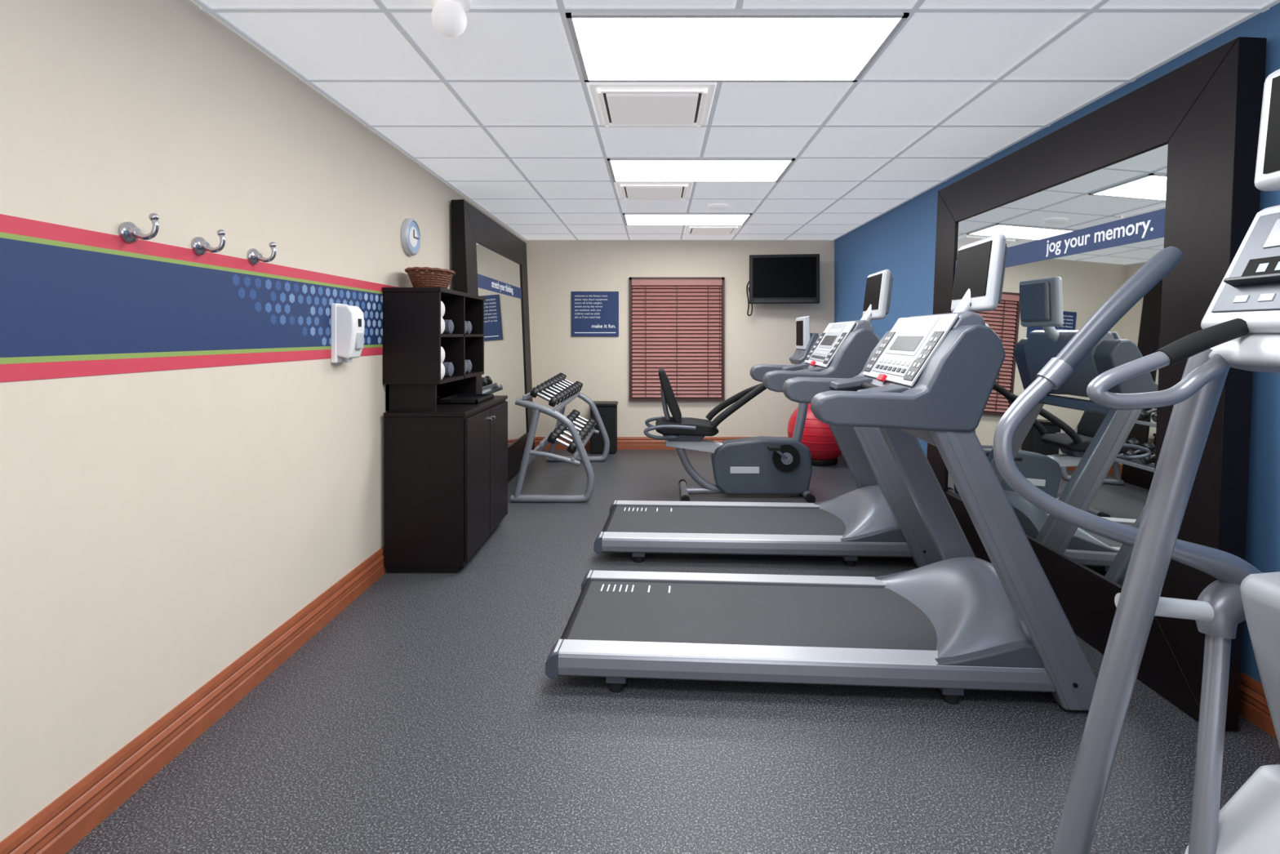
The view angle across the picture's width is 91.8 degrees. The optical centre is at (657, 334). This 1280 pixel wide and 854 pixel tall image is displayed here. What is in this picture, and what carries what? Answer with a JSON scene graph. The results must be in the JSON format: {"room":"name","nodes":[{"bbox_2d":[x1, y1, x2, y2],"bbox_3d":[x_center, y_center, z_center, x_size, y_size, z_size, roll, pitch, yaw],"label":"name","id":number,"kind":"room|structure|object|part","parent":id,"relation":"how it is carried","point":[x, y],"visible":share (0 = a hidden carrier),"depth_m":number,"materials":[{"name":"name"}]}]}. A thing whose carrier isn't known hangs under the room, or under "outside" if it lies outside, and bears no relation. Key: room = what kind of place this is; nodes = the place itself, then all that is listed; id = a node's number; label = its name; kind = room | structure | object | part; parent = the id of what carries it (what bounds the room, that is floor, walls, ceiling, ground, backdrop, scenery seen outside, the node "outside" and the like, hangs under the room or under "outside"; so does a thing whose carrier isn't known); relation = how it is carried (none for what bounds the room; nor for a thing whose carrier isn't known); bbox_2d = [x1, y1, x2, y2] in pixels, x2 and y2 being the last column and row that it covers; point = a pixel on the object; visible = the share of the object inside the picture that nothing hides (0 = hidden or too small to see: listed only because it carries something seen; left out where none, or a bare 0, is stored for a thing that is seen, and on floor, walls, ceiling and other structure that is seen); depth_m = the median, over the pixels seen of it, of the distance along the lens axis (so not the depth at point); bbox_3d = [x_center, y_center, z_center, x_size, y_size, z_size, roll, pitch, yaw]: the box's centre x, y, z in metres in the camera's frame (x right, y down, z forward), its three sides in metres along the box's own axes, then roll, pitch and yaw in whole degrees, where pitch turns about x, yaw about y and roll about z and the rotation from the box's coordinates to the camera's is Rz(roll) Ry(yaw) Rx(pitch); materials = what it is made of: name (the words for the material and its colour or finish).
{"room":"gym","nodes":[
{"label":"gym","id":0,"kind":"room"},
{"bbox_2d":[0,0,524,842],"bbox_3d":[-1.655,0.120,2.665,0.100,2.540,9.930,0,0,0],"label":"wall","id":1,"kind":"structure","parent":0,"point":[157,526],"depth_m":2.04,"materials":[{"name":"beige paint"}]},
{"bbox_2d":[118,213,159,243],"bbox_3d":[-1.558,-0.323,1.880,0.093,0.090,0.064,0,0,0],"label":"robe hook","id":2,"kind":"object","parent":1,"relation":"attached to","point":[129,232],"visible":1,"depth_m":1.87,"materials":[{"name":"silver metal"}]},
{"bbox_3d":[-1.551,-0.320,1.880,0.079,0.066,0.021,0,0,0],"label":"arm","id":3,"kind":"part","parent":2,"relation":"part of","materials":[{"name":"silver metal"}]},
{"bbox_2d":[0,545,386,853],"bbox_3d":[-1.594,1.315,2.665,0.022,0.150,9.730,0,0,0],"label":"baseboard","id":4,"kind":"structure","parent":1,"relation":"attached to","point":[65,821],"depth_m":2.04,"materials":[{"name":"brown wood"}]},
{"bbox_2d":[0,213,397,382],"bbox_3d":[-1.604,-0.089,0.900,0.003,0.411,6.200,0,0,0],"label":"wall mural stripe","id":5,"kind":"object","parent":1,"relation":"attached to","point":[74,302],"visible":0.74,"depth_m":1.95,"materials":[{"name":"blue paint"}]},
{"bbox_2d":[191,229,225,255],"bbox_3d":[-1.558,-0.323,2.170,0.093,0.090,0.064,0,0,0],"label":"robe hook","id":6,"kind":"object","parent":1,"relation":"attached to","point":[200,246],"visible":1,"depth_m":2.16,"materials":[{"name":"silver metal"}]},
{"bbox_3d":[-1.551,-0.320,2.170,0.079,0.066,0.021,0,0,0],"label":"arm","id":7,"kind":"part","parent":6,"relation":"part of","materials":[{"name":"silver metal"}]},
{"bbox_2d":[247,241,276,264],"bbox_3d":[-1.558,-0.323,2.460,0.093,0.090,0.064,0,0,0],"label":"robe hook","id":8,"kind":"object","parent":1,"relation":"attached to","point":[254,256],"visible":1,"depth_m":2.45,"materials":[{"name":"silver metal"}]},
{"bbox_3d":[-1.551,-0.320,2.460,0.079,0.066,0.021,0,0,0],"label":"arm","id":9,"kind":"part","parent":8,"relation":"part of","materials":[{"name":"silver metal"}]},
{"bbox_2d":[330,302,364,363],"bbox_3d":[-1.544,-0.007,3.110,0.122,0.295,0.130,0,0,0],"label":"dispenser","id":10,"kind":"object","parent":1,"relation":"attached to","point":[347,322],"visible":1,"depth_m":3.05,"materials":[{"name":"white plastic"}]},
{"bbox_3d":[-1.490,0.030,3.110,0.014,0.080,0.060,0,0,0],"label":"push lever","id":11,"kind":"part","parent":10,"relation":"part of","materials":[{"name":"white plastic"}]},
{"bbox_2d":[400,217,420,255],"bbox_3d":[-1.584,-0.630,4.000,0.040,0.240,0.240,0,0,0],"label":"wall clock","id":12,"kind":"object","parent":1,"relation":"attached to","point":[410,230],"visible":1,"depth_m":3.96,"materials":[{"name":"white plastic"}]},
{"bbox_2d":[440,363,444,379],"bbox_3d":[-1.402,0.217,3.702,0.250,0.098,0.100,0,0,0],"label":"towel","id":13,"kind":"object","parent":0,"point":[442,368],"depth_m":3.70,"materials":[{"name":"white fabric"}]},
{"bbox_2d":[442,320,453,333],"bbox_3d":[-1.415,-0.051,3.970,0.210,0.091,0.092,0,0,0],"label":"towel","id":14,"kind":"object","parent":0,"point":[449,325],"depth_m":3.94,"materials":[{"name":"white fabric"}]},
{"bbox_2d":[442,362,453,376],"bbox_3d":[-1.415,0.221,3.970,0.210,0.091,0.092,0,0,0],"label":"towel","id":15,"kind":"object","parent":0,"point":[449,367],"depth_m":3.94,"materials":[{"name":"white fabric"}]},
{"bbox_2d":[465,360,471,373],"bbox_3d":[-1.415,0.221,4.360,0.210,0.091,0.092,0,0,0],"label":"towel","id":16,"kind":"object","parent":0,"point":[469,364],"depth_m":4.34,"materials":[{"name":"white fabric"}]},
{"bbox_2d":[465,320,471,333],"bbox_3d":[-1.415,-0.051,4.360,0.210,0.091,0.092,0,0,0],"label":"towel","id":17,"kind":"object","parent":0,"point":[469,326],"depth_m":4.34,"materials":[{"name":"white fabric"}]},
{"bbox_2d":[65,449,1279,853],"bbox_3d":[0.273,1.440,2.665,3.955,0.100,9.930,0,0,0],"label":"floor","id":18,"kind":"structure","parent":0,"point":[425,716],"depth_m":2.06,"materials":[{"name":"carpet"}]},
{"bbox_2d":[382,287,507,573],"bbox_3d":[-1.341,0.557,4.090,0.521,1.666,1.020,0,0,0],"label":"tall cabinet","id":19,"kind":"object","parent":18,"relation":"on","point":[446,465],"visible":0.97,"depth_m":3.62,"materials":[{"name":"brown wood"}]},
{"bbox_2d":[404,266,455,288],"bbox_3d":[-1.435,-0.344,3.930,0.284,0.132,0.416,0,0,0],"label":"wicker basket","id":20,"kind":"object","parent":19,"relation":"on","point":[431,277],"visible":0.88,"depth_m":3.79,"materials":[{"name":"brown wicker"}]},
{"bbox_2d":[383,395,507,417],"bbox_3d":[-1.345,0.463,4.090,0.473,0.025,1.020,0,0,0],"label":"countertop","id":21,"kind":"structure","parent":19,"relation":"on","point":[442,410],"depth_m":3.66,"materials":[{"name":"brown wood"}]},
{"bbox_2d":[436,393,493,404],"bbox_3d":[-1.290,0.434,4.200,0.260,0.030,0.400,0,0,0],"label":"serving tray","id":22,"kind":"object","parent":21,"relation":"on","point":[458,398],"visible":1,"depth_m":4.17,"materials":[{"name":"black plastic"}]},
{"bbox_2d":[440,301,471,379],"bbox_3d":[-1.402,0.033,4.029,0.250,0.466,0.754,0,0,0],"label":"rolled towels","id":23,"kind":"object","parent":19,"relation":"on","point":[446,326],"visible":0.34,"depth_m":3.94,"materials":[{"name":"white fabric"}]},
{"bbox_2d":[440,301,444,317],"bbox_3d":[-1.402,-0.151,3.702,0.250,0.098,0.100,0,0,0],"label":"towel","id":24,"kind":"object","parent":23,"relation":"on","point":[442,307],"depth_m":3.70,"materials":[{"name":"white fabric"}]},
{"bbox_2d":[440,317,444,333],"bbox_3d":[-1.402,-0.055,3.702,0.250,0.098,0.100,0,0,0],"label":"towel","id":25,"kind":"object","parent":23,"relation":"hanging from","point":[442,323],"depth_m":3.70,"materials":[{"name":"white fabric"}]},
{"bbox_2d":[440,346,444,363],"bbox_3d":[-1.402,0.121,3.702,0.250,0.098,0.100,0,0,0],"label":"towel","id":26,"kind":"object","parent":23,"relation":"on","point":[442,353],"depth_m":3.70,"materials":[{"name":"white fabric"}]},
{"bbox_2d":[465,360,467,373],"bbox_3d":[-1.415,0.221,4.260,0.210,0.091,0.092,0,0,0],"label":"towel","id":27,"kind":"object","parent":23,"relation":"hanging from","point":[466,362],"depth_m":4.26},
{"bbox_2d":[465,321,467,333],"bbox_3d":[-1.415,-0.051,4.260,0.210,0.091,0.092,0,0,0],"label":"towel","id":28,"kind":"object","parent":23,"relation":"hanging from","point":[466,323],"depth_m":4.26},
{"bbox_2d":[440,333,483,337],"bbox_3d":[-1.435,0.005,4.090,0.331,0.018,0.900,0,0,0],"label":"shelf","id":29,"kind":"object","parent":19,"relation":"attached to","point":[442,335],"depth_m":4.04,"materials":[{"name":"brown wood"}]},
{"bbox_3d":[-1.111,0.905,3.842,0.018,0.830,0.485,0,0,0],"label":"door","id":30,"kind":"part","parent":19,"relation":"part of","materials":[{"name":"brown wood"}]},
{"bbox_3d":[-1.111,0.905,4.337,0.018,0.830,0.487,0,0,0],"label":"door","id":31,"kind":"part","parent":19,"relation":"part of","materials":[{"name":"brown wood"}]},
{"bbox_2d":[450,199,534,482],"bbox_3d":[-1.490,0.172,5.920,0.200,2.432,2.280,0,0,0],"label":"leaning mirror","id":32,"kind":"object","parent":18,"relation":"on","point":[490,260],"visible":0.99,"depth_m":5.83,"materials":[{"name":"brown wood"}]},
{"bbox_3d":[-1.490,0.172,4.925,0.100,2.426,0.290,-2,0,0],"label":"frame","id":33,"kind":"part","parent":32,"relation":"part of","materials":[{"name":"brown wood"}]},
{"bbox_3d":[-1.534,-0.902,5.920,0.100,0.280,2.276,-2,0,0],"label":"frame","id":34,"kind":"part","parent":32,"relation":"part of","materials":[{"name":"brown wood"}]},
{"bbox_3d":[-1.462,0.151,5.920,0.018,1.850,1.720,-2,0,0],"label":"glass","id":35,"kind":"part","parent":32,"relation":"part of","materials":[{"name":"mirror"}]},
{"bbox_3d":[-1.446,1.226,5.920,0.100,0.320,2.276,-2,0,0],"label":"frame","id":36,"kind":"part","parent":32,"relation":"part of","materials":[{"name":"brown wood"}]},
{"bbox_3d":[-1.490,0.172,6.915,0.100,2.426,0.290,-2,0,0],"label":"frame","id":37,"kind":"part","parent":32,"relation":"part of","materials":[{"name":"brown wood"}]},
{"bbox_2d":[510,391,609,502],"bbox_3d":[-0.865,0.947,5.975,0.691,0.890,1.708,0,0,0],"label":"dumbbell rack","id":38,"kind":"object","parent":18,"relation":"on","point":[529,455],"visible":0.85,"depth_m":5.13,"materials":[{"name":"grey metal"}]},
{"bbox_3d":[-1.100,0.520,5.975,0.032,0.036,1.690,0,0,0],"label":"tier rail","id":39,"kind":"part","parent":38,"relation":"part of","materials":[{"name":"grey metal"}]},
{"bbox_3d":[-1.080,0.975,5.150,0.233,0.763,0.056,0,0,0],"label":"leg","id":40,"kind":"part","parent":38,"relation":"part of","materials":[{"name":"grey metal"}]},
{"bbox_3d":[-0.960,0.910,5.975,0.032,0.036,1.690,0,0,0],"label":"tier rail","id":41,"kind":"part","parent":38,"relation":"part of","materials":[{"name":"grey metal"}]},
{"bbox_3d":[-1.080,0.975,6.800,0.233,0.763,0.056,0,0,0],"label":"leg","id":42,"kind":"part","parent":38,"relation":"part of","materials":[{"name":"grey metal"}]},
{"bbox_2d":[529,372,596,453],"bbox_3d":[-0.872,0.713,5.973,0.442,0.605,1.591,0,0,0],"label":"dumbbells","id":43,"kind":"object","parent":38,"relation":"on","point":[557,388],"visible":0.94,"depth_m":5.76,"materials":[{"name":"metal"}]},
{"bbox_3d":[-0.860,0.640,5.975,0.032,0.036,1.690,0,0,0],"label":"tier rail","id":44,"kind":"part","parent":38,"relation":"part of","materials":[{"name":"grey metal"}]},
{"bbox_3d":[-0.865,0.957,6.800,0.691,0.871,0.058,0,0,0],"label":"frame","id":45,"kind":"part","parent":38,"relation":"part of","materials":[{"name":"grey metal"}]},
{"bbox_3d":[-0.700,1.040,5.975,0.032,0.036,1.690,0,0,0],"label":"tier rail","id":46,"kind":"part","parent":38,"relation":"part of","materials":[{"name":"grey metal"}]},
{"bbox_2d":[590,400,617,453],"bbox_3d":[-0.630,1.095,7.350,0.320,0.590,0.280,0,0,0],"label":"waste bin","id":47,"kind":"object","parent":18,"relation":"on","point":[607,410],"visible":0.72,"depth_m":7.22,"materials":[{"name":"black plastic"}]},
{"bbox_3d":[-0.630,0.820,7.350,0.320,0.040,0.280,0,0,0],"label":"lid","id":48,"kind":"part","parent":47,"relation":"part of","materials":[{"name":"black plastic"}]},
{"bbox_2d":[643,315,818,502],"bbox_3d":[0.624,0.615,5.360,1.470,1.549,0.620,0,0,0],"label":"exercise bike","id":49,"kind":"object","parent":18,"relation":"on","point":[761,464],"visible":0.9,"depth_m":5.26,"materials":[{"name":"black plastic"}]},
{"bbox_3d":[0.103,0.806,5.573,0.430,0.138,0.151,0,0,0],"label":"handle","id":50,"kind":"part","parent":49,"relation":"part of","materials":[{"name":"grey metal"}]},
{"bbox_3d":[0.103,0.806,5.147,0.430,0.138,0.151,0,0,0],"label":"handle","id":51,"kind":"part","parent":49,"relation":"part of","materials":[{"name":"grey metal"}]},
{"bbox_3d":[0.108,0.525,5.360,0.193,0.460,0.360,0,0,0],"label":"seat","id":52,"kind":"part","parent":49,"relation":"part of","materials":[{"name":"black rubber"}]},
{"bbox_2d":[655,417,719,436],"bbox_3d":[0.251,0.792,5.360,0.531,0.119,0.380,0,0,0],"label":"seat cushion","id":53,"kind":"object","parent":49,"relation":"on","point":[703,428],"depth_m":5.18,"materials":[{"name":"black leather"}]},
{"bbox_3d":[0.373,1.144,5.360,0.457,0.455,0.070,0,0,0],"label":"leg","id":54,"kind":"part","parent":49,"relation":"part of","materials":[{"name":"grey metal"}]},
{"bbox_3d":[1.031,0.992,5.205,0.138,0.121,0.027,0,0,-5],"label":"crank arm","id":55,"kind":"part","parent":49,"relation":"part of","materials":[{"name":"silver metal"}]},
{"bbox_2d":[795,315,810,349],"bbox_3d":[1.258,-0.016,5.360,0.060,0.286,0.320,0,0,0],"label":"monitor","id":56,"kind":"object","parent":49,"relation":"on","point":[802,323],"depth_m":5.24,"materials":[{"name":"white plastic"}]},
{"bbox_2d":[593,269,941,567],"bbox_3d":[0.683,0.485,4.153,2.096,1.810,0.930,0,0,3],"label":"treadmill","id":57,"kind":"object","parent":18,"relation":"on","point":[880,517],"visible":0.92,"depth_m":3.83,"materials":[{"name":"silver metal"}]},
{"bbox_3d":[0.653,1.283,4.533,1.940,0.090,0.115,0,0,3],"label":"rail","id":58,"kind":"part","parent":57,"relation":"part of","materials":[{"name":"silver metal"}]},
{"bbox_3d":[0.617,1.283,3.779,1.940,0.090,0.115,0,0,3],"label":"rail","id":59,"kind":"part","parent":57,"relation":"part of","materials":[{"name":"silver metal"}]},
{"bbox_3d":[1.026,0.161,4.529,0.685,0.397,0.145,0,0,3],"label":"console arm","id":60,"kind":"part","parent":57,"relation":"part of"},
{"bbox_2d":[781,363,808,370],"bbox_3d":[0.976,0.232,4.389,0.175,0.054,0.150,0,0,3],"label":"tray","id":61,"kind":"object","parent":57,"relation":"on","point":[797,366],"depth_m":4.32,"materials":[{"name":"grey plastic"}]},
{"bbox_2d":[797,366,824,371],"bbox_3d":[0.952,0.232,3.890,0.175,0.054,0.150,0,0,3],"label":"tray","id":62,"kind":"object","parent":57,"relation":"on","point":[814,369],"depth_m":3.83,"materials":[{"name":"grey plastic"}]},
{"bbox_3d":[0.988,0.161,3.745,0.685,0.397,0.145,0,0,3],"label":"console arm","id":63,"kind":"part","parent":57,"relation":"part of"},
{"bbox_2d":[817,484,897,537],"bbox_3d":[1.354,1.182,4.120,0.540,0.317,0.820,0,0,3],"label":"hood","id":64,"kind":"object","parent":57,"relation":"attached to","point":[864,512],"depth_m":3.98,"materials":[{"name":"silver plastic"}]},
{"bbox_2d":[860,269,893,322],"bbox_3d":[1.400,-0.192,4.150,0.286,0.456,0.391,0,0,0],"label":"monitor","id":65,"kind":"object","parent":57,"relation":"on","point":[878,287],"depth_m":4.02,"materials":[{"name":"white plastic"}]},
{"bbox_3d":[1.355,0.860,3.673,0.485,1.020,0.006,0,0,3],"label":"upright trim","id":66,"kind":"part","parent":57,"relation":"part of","materials":[{"name":"silver metal"}]},
{"bbox_2d":[786,403,841,466],"bbox_3d":[1.760,1.050,6.750,0.677,0.680,0.677,0,0,0],"label":"exercise ball","id":67,"kind":"object","parent":18,"relation":"on","point":[818,437],"visible":0.39,"depth_m":6.48,"materials":[{"name":"red plastic"}]},
{"bbox_2d":[545,234,1097,711],"bbox_3d":[0.640,0.485,2.770,2.096,1.810,0.930,0,0,3],"label":"treadmill","id":68,"kind":"object","parent":18,"relation":"on","point":[954,624],"visible":0.99,"depth_m":2.45,"materials":[{"name":"silver metal"}]},
{"bbox_3d":[0.615,1.283,3.150,1.940,0.090,0.115,0,0,3],"label":"rail","id":69,"kind":"part","parent":68,"relation":"part of","materials":[{"name":"silver metal"}]},
{"bbox_3d":[0.569,1.283,2.396,1.940,0.090,0.115,0,0,3],"label":"rail","id":70,"kind":"part","parent":68,"relation":"part of","materials":[{"name":"silver metal"}]},
{"bbox_3d":[0.987,0.161,3.142,0.685,0.397,0.145,0,0,3],"label":"console arm","id":71,"kind":"part","parent":68,"relation":"part of"},
{"bbox_2d":[829,376,872,389],"bbox_3d":[0.936,0.232,3.003,0.175,0.054,0.150,0,0,4],"label":"tray","id":72,"kind":"object","parent":68,"relation":"on","point":[855,383],"depth_m":2.94,"materials":[{"name":"grey plastic"}]},
{"bbox_2d":[857,384,908,392],"bbox_3d":[0.905,0.232,2.503,0.175,0.054,0.150,0,0,4],"label":"tray","id":73,"kind":"object","parent":68,"relation":"on","point":[891,388],"depth_m":2.47,"materials":[{"name":"grey plastic"}]},
{"bbox_3d":[0.940,0.161,2.359,0.685,0.397,0.145,0,0,3],"label":"console arm","id":74,"kind":"part","parent":68,"relation":"part of"},
{"bbox_2d":[880,556,1028,657],"bbox_3d":[1.310,1.182,2.729,0.540,0.317,0.820,0,0,3],"label":"hood","id":75,"kind":"object","parent":68,"relation":"attached to","point":[950,606],"depth_m":2.59,"materials":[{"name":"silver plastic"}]},
{"bbox_2d":[951,234,1008,312],"bbox_3d":[1.357,-0.192,2.757,0.287,0.456,0.391,0,0,0],"label":"monitor","id":76,"kind":"object","parent":68,"relation":"on","point":[980,265],"depth_m":2.66,"materials":[{"name":"white plastic"}]},
{"bbox_3d":[1.306,0.860,2.282,0.485,1.020,0.006,0,0,3],"label":"upright trim","id":77,"kind":"part","parent":68,"relation":"part of","materials":[{"name":"silver metal"}]},
{"bbox_2d":[926,36,1266,730],"bbox_3d":[2.035,0.172,3.335,0.200,2.432,2.330,0,0,0],"label":"leaning mirror","id":78,"kind":"object","parent":18,"relation":"on","point":[1082,206],"visible":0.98,"depth_m":2.68,"materials":[{"name":"brown wood"}]},
{"bbox_3d":[2.035,0.172,4.355,0.100,2.426,0.290,2,0,0],"label":"frame","id":79,"kind":"part","parent":78,"relation":"part of","materials":[{"name":"brown wood"}]},
{"bbox_3d":[2.007,0.151,3.335,0.018,1.850,1.770,2,0,0],"label":"glass","id":80,"kind":"part","parent":78,"relation":"part of","materials":[{"name":"mirror"}]},
{"bbox_3d":[1.992,1.226,3.335,0.100,0.320,2.326,2,0,0],"label":"frame","id":81,"kind":"part","parent":78,"relation":"part of","materials":[{"name":"brown wood"}]},
{"bbox_3d":[2.079,-0.902,3.335,0.100,0.280,2.326,2,0,0],"label":"frame","id":82,"kind":"part","parent":78,"relation":"part of","materials":[{"name":"brown wood"}]},
{"bbox_3d":[2.035,0.172,2.315,0.100,2.426,0.290,2,0,0],"label":"frame","id":83,"kind":"part","parent":78,"relation":"part of","materials":[{"name":"brown wood"}]},
{"bbox_2d":[992,68,1279,853],"bbox_3d":[1.444,0.400,1.164,1.166,1.980,0.934,0,0,0],"label":"elliptical trainer","id":84,"kind":"object","parent":18,"relation":"on","point":[1240,326],"visible":1,"depth_m":1.43,"materials":[{"name":"silver metal"}]},
{"bbox_3d":[1.203,0.387,1.571,0.671,0.596,0.098,0,0,4],"label":"moving arm","id":85,"kind":"part","parent":84,"relation":"part of","materials":[{"name":"silver metal"}]},
{"bbox_3d":[1.119,0.683,1.452,0.351,1.346,0.078,0,0,34],"label":"frame leg","id":86,"kind":"part","parent":84,"relation":"part of","materials":[{"name":"silver metal"}]},
{"bbox_3d":[1.079,0.069,1.303,0.351,0.177,0.067,0,0,-7],"label":"fixed handle","id":87,"kind":"part","parent":84,"relation":"part of","materials":[{"name":"silver metal"}]},
{"bbox_2d":[1254,68,1279,191],"bbox_3d":[1.390,-0.410,1.208,0.110,0.360,0.395,0,0,0],"label":"monitor","id":88,"kind":"object","parent":84,"relation":"on","point":[1267,175],"depth_m":1.36,"materials":[{"name":"white plastic"}]},
{"bbox_2d":[524,240,834,436],"bbox_3d":[0.273,0.120,7.580,3.755,2.540,0.100,0,0,0],"label":"wall","id":89,"kind":"structure","parent":0,"point":[556,268],"depth_m":7.53,"materials":[{"name":"beige paint"}]},
{"bbox_2d":[571,291,618,336],"bbox_3d":[-0.753,-0.253,7.518,0.574,0.545,0.021,0,0,0],"label":"wall sign","id":90,"kind":"object","parent":89,"relation":"attached to","point":[593,313],"visible":1,"depth_m":7.51,"materials":[{"name":"blue paint"}]},
{"bbox_2d":[629,277,631,398],"bbox_3d":[-0.322,0.050,7.505,0.030,1.487,0.050,0,0,0],"label":"frame","id":91,"kind":"object","parent":89,"relation":"attached to","point":[630,281],"visible":1,"depth_m":7.48,"materials":[{"name":"brown wood"}]},
{"bbox_2d":[533,436,787,449],"bbox_3d":[0.273,1.315,7.519,3.715,0.150,0.022,0,0,0],"label":"baseboard","id":92,"kind":"structure","parent":89,"relation":"attached to","point":[623,442],"depth_m":7.51,"materials":[{"name":"brown wood"}]},
{"bbox_2d":[629,276,724,390],"bbox_3d":[0.237,0.035,7.494,1.149,1.457,0.073,0,0,0],"label":"window","id":93,"kind":"structure","parent":89,"relation":"in","point":[632,277],"depth_m":7.52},
{"bbox_2d":[631,285,721,397],"bbox_3d":[0.237,0.075,7.497,1.079,1.358,0.034,0,0,0],"label":"blind slats","id":94,"kind":"object","parent":93,"relation":"hanging from","point":[640,380],"visible":1,"depth_m":7.49,"materials":[{"name":"red wood"}]},
{"bbox_3d":[0.237,0.050,7.525,1.089,1.427,0.006,0,0,0],"label":"pane","id":95,"kind":"part","parent":93,"relation":"part of","materials":[{"name":"glass"}]},
{"bbox_2d":[631,279,722,285],"bbox_3d":[0.237,-0.629,7.487,1.089,0.070,0.045,0,0,0],"label":"valance","id":96,"kind":"object","parent":93,"relation":"attached to","point":[634,282],"visible":1,"depth_m":7.46,"materials":[{"name":"brown wood"}]},
{"bbox_2d":[676,285,677,396],"bbox_3d":[0.237,0.074,7.466,0.008,1.337,0.004,0,0,0],"label":"ladder tape","id":97,"kind":"object","parent":96,"relation":"hanging from","point":[677,286],"visible":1,"depth_m":7.46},
{"bbox_2d":[707,285,708,396],"bbox_3d":[0.612,0.074,7.466,0.008,1.337,0.004,0,0,0],"label":"ladder tape","id":98,"kind":"object","parent":96,"relation":"hanging from","point":[708,286],"visible":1,"depth_m":7.46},
{"bbox_3d":[0.752,-0.102,7.460,0.006,0.984,0.006,0,0,0],"label":"pull cord","id":99,"kind":"part","parent":93,"relation":"part of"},
{"bbox_2d":[629,397,724,400],"bbox_3d":[0.237,0.778,7.500,1.149,0.030,0.060,0,0,0],"label":"sill","id":100,"kind":"structure","parent":89,"relation":"attached to","point":[632,398],"depth_m":7.47,"materials":[{"name":"red wood"}]},
{"bbox_2d":[721,279,724,398],"bbox_3d":[0.797,0.050,7.505,0.030,1.487,0.050,0,0,0],"label":"frame","id":101,"kind":"object","parent":89,"relation":"attached to","point":[723,281],"visible":1,"depth_m":7.48,"materials":[{"name":"brown wood"}]},
{"bbox_2d":[746,253,819,315],"bbox_3d":[1.486,-0.581,7.384,0.843,0.718,0.274,0,0,7],"label":"wall tv","id":102,"kind":"object","parent":89,"relation":"attached to","point":[791,278],"visible":1,"depth_m":7.25,"materials":[{"name":"black plastic"}]},
{"bbox_2d":[190,0,1272,239],"bbox_3d":[0.273,-1.200,2.665,3.955,0.100,9.930,0,0,0],"label":"ceiling","id":103,"kind":"structure","parent":0,"point":[317,45],"depth_m":3.01,"materials":[{"name":"tile"}]},
{"bbox_2d":[428,0,471,37],"bbox_3d":[-0.710,-1.086,2.120,0.140,0.127,0.140,0,0,0],"label":"ceiling sensor","id":104,"kind":"object","parent":103,"relation":"attached to","point":[449,17],"depth_m":2.09,"materials":[{"name":"white plastic"}]},
{"bbox_2d":[589,82,715,126],"bbox_3d":[-0.022,-1.133,3.100,0.575,0.034,0.547,0,0,0],"label":"ceiling vent","id":105,"kind":"object","parent":103,"relation":"in","point":[616,104],"visible":1,"depth_m":3.00,"materials":[{"name":"white metal"}]},
{"bbox_2d":[615,182,692,199],"bbox_3d":[-0.022,-1.133,4.921,0.575,0.034,0.547,0,0,0],"label":"ceiling vent","id":106,"kind":"object","parent":103,"relation":"in","point":[626,190],"visible":0.98,"depth_m":4.83,"materials":[{"name":"white metal"}]},
{"bbox_2d":[622,213,751,225],"bbox_3d":[0.285,-1.142,6.136,1.220,0.016,0.583,0,0,0],"label":"ceiling light fixture","id":107,"kind":"object","parent":103,"relation":"in","point":[630,219],"depth_m":6.12,"materials":[{"name":"white plastic"}]},
{"bbox_2d":[607,158,795,182],"bbox_3d":[0.285,-1.142,4.314,1.220,0.016,0.583,0,0,0],"label":"ceiling light fixture","id":108,"kind":"object","parent":103,"relation":"in","point":[622,170],"depth_m":4.28,"materials":[{"name":"white plastic"}]},
{"bbox_2d":[684,225,741,235],"bbox_3d":[0.595,-1.133,6.742,0.570,0.034,0.547,0,0,0],"label":"ceiling vent","id":109,"kind":"object","parent":103,"relation":"in","point":[690,229],"visible":0.99,"depth_m":6.65,"materials":[{"name":"white metal"}]},
{"bbox_2d":[708,203,728,210],"bbox_3d":[0.545,-1.131,5.530,0.180,0.037,0.180,0,0,0],"label":"smoke detector","id":110,"kind":"object","parent":103,"relation":"attached to","point":[718,206],"visible":1,"depth_m":5.47,"materials":[{"name":"white plastic"}]},
{"bbox_2d":[191,0,1279,240],"bbox_3d":[0.273,-1.147,2.665,3.755,0.008,9.730,0,0,0],"label":"grid","id":111,"kind":"object","parent":103,"relation":"attached to","point":[561,8],"depth_m":2.81,"materials":[{"name":"white metal"}]},
{"bbox_2d":[565,12,909,82],"bbox_3d":[0.285,-1.142,2.494,1.220,0.016,0.583,0,0,0],"label":"ceiling light fixture","id":112,"kind":"object","parent":103,"relation":"in","point":[610,46],"depth_m":2.44,"materials":[{"name":"white plastic"}]},
{"bbox_2d":[834,2,1279,683],"bbox_3d":[2.200,0.120,2.665,0.100,2.540,9.930,0,0,0],"label":"wall","id":113,"kind":"structure","parent":0,"point":[901,241],"depth_m":3.60,"materials":[{"name":"blue paint"}]},
{"bbox_2d":[841,453,1277,739],"bbox_3d":[2.139,1.315,2.665,0.022,0.150,9.730,0,0,0],"label":"baseboard","id":114,"kind":"structure","parent":113,"relation":"attached to","point":[1253,705],"depth_m":2.21,"materials":[{"name":"brown wood"}]}
]}

